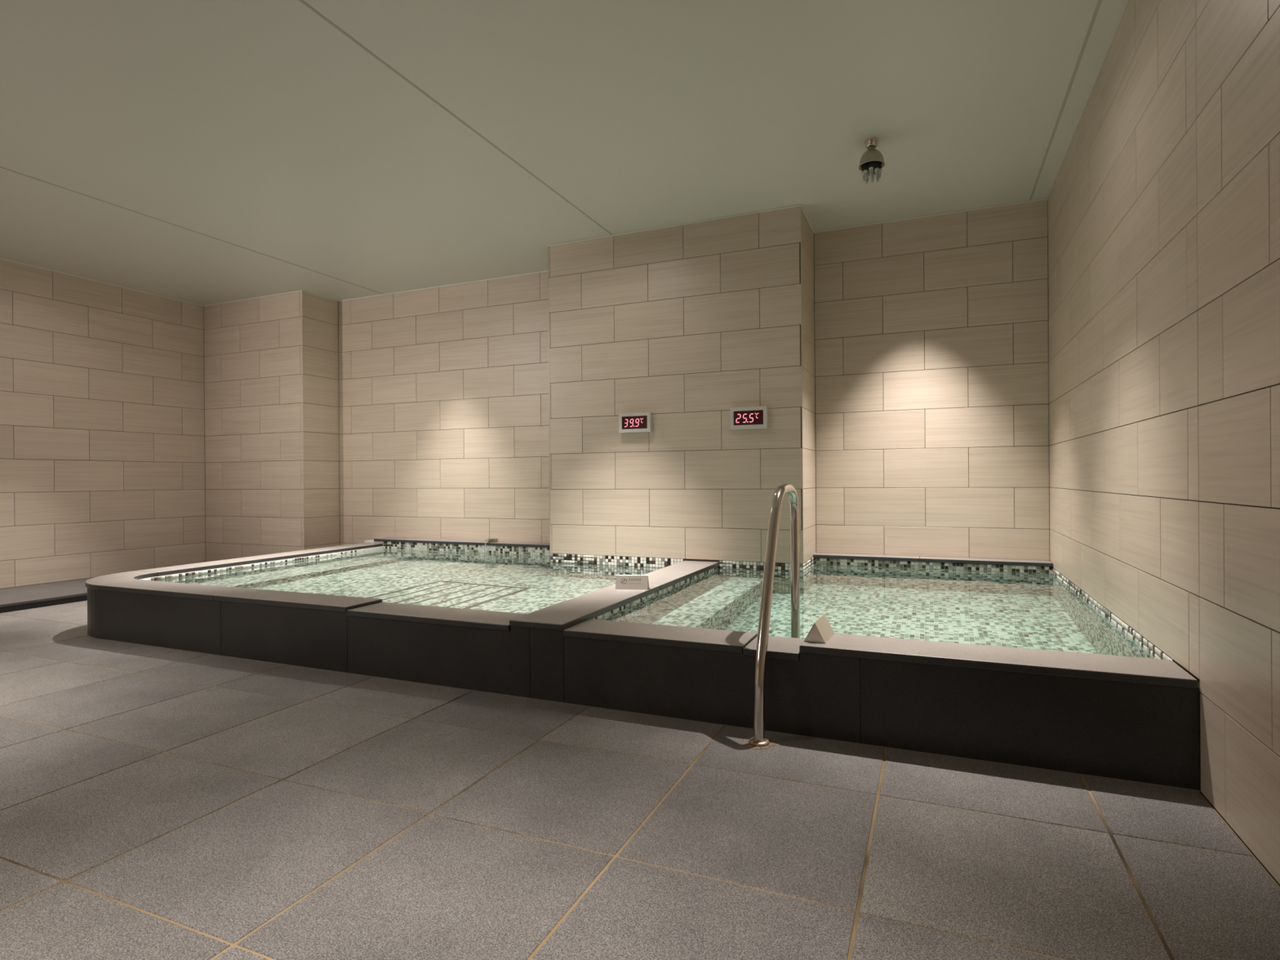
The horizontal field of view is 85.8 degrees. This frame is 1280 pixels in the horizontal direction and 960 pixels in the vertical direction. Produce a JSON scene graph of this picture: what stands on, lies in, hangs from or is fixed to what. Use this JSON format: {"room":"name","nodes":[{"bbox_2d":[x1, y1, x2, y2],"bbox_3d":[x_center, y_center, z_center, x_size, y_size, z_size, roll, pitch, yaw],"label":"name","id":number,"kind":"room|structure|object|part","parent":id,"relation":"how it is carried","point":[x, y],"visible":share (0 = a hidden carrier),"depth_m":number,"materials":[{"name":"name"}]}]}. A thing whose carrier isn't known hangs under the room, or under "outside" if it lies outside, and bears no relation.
{"room":"public bathhouse","nodes":[
{"label":"public bathhouse","id":0,"kind":"room"},
{"bbox_2d":[0,258,205,588],"bbox_3d":[-6.426,-0.460,4.492,0.200,3.188,7.830,0,0,23],"label":"wall","id":1,"kind":"structure","parent":0,"point":[102,401],"depth_m":6.76,"materials":[{"name":"brown tile"}]},
{"bbox_2d":[0,257,203,306],"bbox_3d":[-6.401,-1.948,4.311,0.010,0.009,7.530,0,0,23],"label":"trim","id":2,"kind":"structure","parent":1,"relation":"attached to","point":[0,258],"depth_m":6.77,"materials":[{"name":"white"}]},
{"bbox_2d":[204,291,340,561],"bbox_3d":[-4.128,-0.483,7.806,1.630,3.188,0.670,0,0,23],"label":"wall pier","id":3,"kind":"object","parent":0,"point":[255,374],"visible":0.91,"depth_m":7.44,"materials":[{"name":"brown tile"}]},
{"bbox_2d":[203,289,302,306],"bbox_3d":[-4.221,-1.969,7.471,1.538,0.009,0.010,0,0,23],"label":"trim","id":4,"kind":"structure","parent":3,"relation":"attached to","point":[300,290],"depth_m":7.45,"materials":[{"name":"white"}]},
{"bbox_2d":[302,291,304,550],"bbox_3d":[-3.510,-0.516,7.178,0.004,2.906,0.004,0,0,23],"label":"trim","id":5,"kind":"structure","parent":3,"relation":"attached to","point":[302,291],"depth_m":7.18,"materials":[{"name":"beige"}]},
{"bbox_2d":[302,290,337,301],"bbox_3d":[-3.425,-1.975,7.391,0.010,0.009,0.470,0,0,23],"label":"trim","id":6,"kind":"structure","parent":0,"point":[302,291],"depth_m":7.37,"materials":[{"name":"white"}]},
{"bbox_2d":[337,271,551,545],"bbox_3d":[-1.888,-0.173,7.108,3.235,3.838,0.200,0,0,23],"label":"wall","id":7,"kind":"structure","parent":0,"point":[444,420],"depth_m":7.03,"materials":[{"name":"brown tile"}]},
{"bbox_2d":[337,270,547,301],"bbox_3d":[-1.941,-1.985,7.011,3.035,0.009,0.010,0,0,23],"label":"trim","id":8,"kind":"structure","parent":7,"relation":"attached to","point":[544,270],"depth_m":7.01,"materials":[{"name":"white"}]},
{"bbox_2d":[0,0,1128,305],"bbox_3d":[-2.478,-2.029,2.894,8.735,0.102,8.400,0,0,23],"label":"ceiling","id":9,"kind":"structure","parent":0,"point":[199,152],"depth_m":3.84,"materials":[{"name":"grey paint"}]},
{"bbox_3d":[-5.357,-1.971,4.122,2.263,0.020,8.200,0,0,23],"label":"panel","id":10,"kind":"part","parent":9,"relation":"part of","materials":[{"name":"white paint"}]},
{"bbox_3d":[-2.933,-1.987,3.088,2.983,0.020,8.200,0,0,23],"label":"panel","id":11,"kind":"part","parent":9,"relation":"part of","materials":[{"name":"white paint"}]},
{"bbox_3d":[-0.150,-2.005,1.902,3.043,0.020,8.200,0,0,23],"label":"panel","id":12,"kind":"part","parent":9,"relation":"part of","materials":[{"name":"white paint"}]},
{"bbox_2d":[858,137,884,183],"bbox_3d":[1.371,-1.890,4.077,0.147,0.240,0.147,0,0,23],"label":"shower","id":13,"kind":"object","parent":9,"relation":"attached to","point":[872,160],"visible":1,"depth_m":4.04,"materials":[{"name":"silver metal"}]},
{"bbox_3d":[1.351,-2.014,1.262,0.198,0.020,8.200,0,0,23],"label":"panel","id":14,"kind":"part","parent":9,"relation":"part of","materials":[{"name":"white paint"}]},
{"bbox_2d":[0,600,1279,959],"bbox_3d":[-2.456,1.068,2.900,8.335,0.120,8.000,0,0,23],"label":"floor","id":15,"kind":"structure","parent":0,"point":[157,803],"depth_m":1.90,"materials":[{"name":"tile"}]},
{"bbox_2d":[0,577,91,613],"bbox_3d":[-5.929,0.998,4.124,0.985,0.066,7.528,0,0,23],"label":"step","id":16,"kind":"structure","parent":15,"relation":"on","point":[28,597],"depth_m":5.75,"materials":[{"name":"stone"}]},
{"bbox_3d":[-5.295,1.001,5.631,0.970,0.045,1.198,0,0,23],"label":"riser panel","id":17,"kind":"part","parent":16,"relation":"part of","materials":[{"name":"stone"}]},
{"bbox_2d":[84,537,719,703],"bbox_3d":[-1.592,1.112,5.232,4.015,1.011,3.033,0,0,23],"label":"pool","id":18,"kind":"object","parent":15,"relation":"in","point":[509,654],"visible":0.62,"depth_m":3.70,"materials":[{"name":"stone"}]},
{"bbox_3d":[-3.637,0.856,4.694,0.168,0.315,0.741,0,0,-22],"label":"panel","id":19,"kind":"part","parent":18,"relation":"part of","materials":[{"name":"stone"}]},
{"bbox_3d":[-2.920,0.851,4.168,1.147,0.315,0.020,0,0,23],"label":"panel","id":20,"kind":"part","parent":18,"relation":"part of","materials":[{"name":"stone"}]},
{"bbox_3d":[-1.949,0.845,3.755,0.957,0.315,0.020,0,0,23],"label":"panel","id":21,"kind":"part","parent":18,"relation":"part of","materials":[{"name":"stone"}]},
{"bbox_2d":[155,548,663,613],"bbox_3d":[-1.586,1.093,5.271,3.535,0.769,2.625,0,0,23],"label":"water","id":22,"kind":"object","parent":18,"relation":"in","point":[495,582],"visible":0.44,"depth_m":4.98,"materials":[{"name":"liquid"}]},
{"bbox_2d":[140,539,716,617],"bbox_3d":[-1.575,1.124,5.240,3.981,0.986,3.004,0,0,23],"label":"basin","id":23,"kind":"object","parent":18,"relation":"in","point":[593,604],"depth_m":4.14,"materials":[{"name":"green tile"}]},
{"bbox_3d":[-1.002,0.835,3.351,1.098,0.323,0.020,0,0,23],"label":"panel","id":24,"kind":"part","parent":18,"relation":"part of","materials":[{"name":"stone"}]},
{"bbox_2d":[484,537,497,542],"bbox_3d":[-1.435,0.585,6.646,0.070,0.034,0.122,0,0,23],"label":"spout","id":25,"kind":"object","parent":18,"relation":"on","point":[492,540],"visible":1,"depth_m":6.63,"materials":[{"name":"silver metal"}]},
{"bbox_3d":[-0.415,0.831,3.101,0.173,0.323,0.020,0,0,23],"label":"panel","id":26,"kind":"part","parent":18,"relation":"part of","materials":[{"name":"tile"}]},
{"bbox_2d":[615,574,648,590],"bbox_3d":[-0.046,0.597,4.034,0.188,0.079,0.085,0,0,7],"label":"sign","id":27,"kind":"object","parent":18,"relation":"on","point":[623,581],"visible":1,"depth_m":4.01,"materials":[{"name":"beige plastic"}]},
{"bbox_2d":[563,552,1199,791],"bbox_3d":[1.301,1.145,3.999,2.285,1.107,3.033,0,0,23],"label":"pool","id":28,"kind":"object","parent":15,"relation":"in","point":[1116,717],"visible":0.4,"depth_m":2.53,"materials":[{"name":"stone"}]},
{"bbox_3d":[0.245,0.827,2.819,1.258,0.323,0.020,0,0,23],"label":"panel","id":29,"kind":"part","parent":28,"relation":"part of","materials":[{"name":"stone"}]},
{"bbox_2d":[746,483,799,749],"bbox_3d":[0.589,0.806,2.910,0.115,1.580,0.839,0,0,23],"label":"handrail","id":30,"kind":"object","parent":28,"relation":"on","point":[758,741],"visible":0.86,"depth_m":2.75,"materials":[{"name":"silver metal"}]},
{"bbox_2d":[804,613,834,643],"bbox_3d":[0.721,0.593,2.763,0.085,0.079,0.188,0,0,26],"label":"sign","id":31,"kind":"object","parent":28,"relation":"on","point":[821,631],"visible":1,"depth_m":2.70,"materials":[{"name":"beige"}]},
{"bbox_3d":[0.702,0.594,2.772,0.044,0.079,0.188,0,0,26],"label":"panel","id":32,"kind":"part","parent":31,"relation":"part of","materials":[{"name":"beige"}]},
{"bbox_3d":[0.681,0.595,2.683,0.077,0.069,0.001,0,0,26],"label":"plate","id":33,"kind":"part","parent":31,"relation":"part of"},
{"bbox_3d":[0.739,0.593,2.754,0.044,0.079,0.188,0,0,26],"label":"panel","id":34,"kind":"part","parent":31,"relation":"part of","materials":[{"name":"beige"}]},
{"bbox_2d":[598,564,1155,658],"bbox_3d":[1.317,1.149,4.053,2.320,0.960,2.660,0,0,23],"label":"water","id":35,"kind":"object","parent":28,"relation":"in","point":[1028,611],"visible":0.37,"depth_m":3.61,"materials":[{"name":"liquid"}]},
{"bbox_3d":[1.294,0.820,2.372,1.018,0.323,0.020,0,0,23],"label":"panel","id":36,"kind":"part","parent":28,"relation":"part of","materials":[{"name":"tile"}]},
{"bbox_2d":[548,206,816,571],"bbox_3d":[0.366,-0.187,5.817,2.125,3.838,0.808,0,0,23],"label":"wall pier","id":37,"kind":"object","parent":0,"point":[685,325],"visible":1,"depth_m":5.40,"materials":[{"name":"brown tile"}]},
{"bbox_2d":[547,246,550,528],"bbox_3d":[-0.773,-0.681,5.861,0.004,2.610,0.004,0,0,23],"label":"trim","id":38,"kind":"structure","parent":37,"relation":"attached to","point":[548,246],"depth_m":5.86,"materials":[{"name":"beige"}]},
{"bbox_2d":[618,412,652,432],"bbox_3d":[-0.036,-0.460,5.524,0.273,0.155,0.046,0,0,23],"label":"display","id":39,"kind":"object","parent":37,"relation":"attached to","point":[637,422],"visible":1,"depth_m":5.50,"materials":[{"name":"white plastic"}]},
{"bbox_2d":[546,204,801,246],"bbox_3d":[0.194,-1.997,5.440,2.141,0.009,0.010,0,0,23],"label":"trim","id":40,"kind":"structure","parent":37,"relation":"attached to","point":[795,206],"depth_m":5.39,"materials":[{"name":"white"}]},
{"bbox_2d":[729,405,768,429],"bbox_3d":[0.816,-0.465,5.160,0.279,0.162,0.046,0,0,23],"label":"display","id":41,"kind":"object","parent":37,"relation":"attached to","point":[748,417],"visible":1,"depth_m":5.14,"materials":[{"name":"white plastic"}]},
{"bbox_2d":[800,205,803,564],"bbox_3d":[1.182,-0.694,5.028,0.004,2.610,0.004,0,0,23],"label":"trim","id":42,"kind":"structure","parent":37,"relation":"attached to","point":[800,206],"depth_m":5.03,"materials":[{"name":"beige"}]},
{"bbox_2d":[800,204,814,232],"bbox_3d":[1.294,-2.005,5.304,0.010,0.009,0.608,0,0,23],"label":"trim","id":43,"kind":"structure","parent":37,"relation":"attached to","point":[802,206],"depth_m":5.26,"materials":[{"name":"white"}]},
{"bbox_2d":[813,200,1050,560],"bbox_3d":[2.220,-0.199,5.358,1.845,3.838,0.200,0,0,23],"label":"wall","id":44,"kind":"structure","parent":0,"point":[931,333],"depth_m":5.23,"materials":[{"name":"brown tile"}]},
{"bbox_2d":[813,197,1048,233],"bbox_3d":[2.166,-2.011,5.260,1.645,0.009,0.010,0,0,23],"label":"trim","id":45,"kind":"structure","parent":44,"relation":"attached to","point":[1042,199],"depth_m":5.22,"materials":[{"name":"white"}]},
{"bbox_2d":[1047,0,1279,885],"bbox_3d":[1.500,-0.187,1.317,0.200,3.838,8.200,0,0,23],"label":"wall","id":46,"kind":"structure","parent":0,"point":[1163,200],"depth_m":2.26,"materials":[{"name":"brown tile"}]}
]}

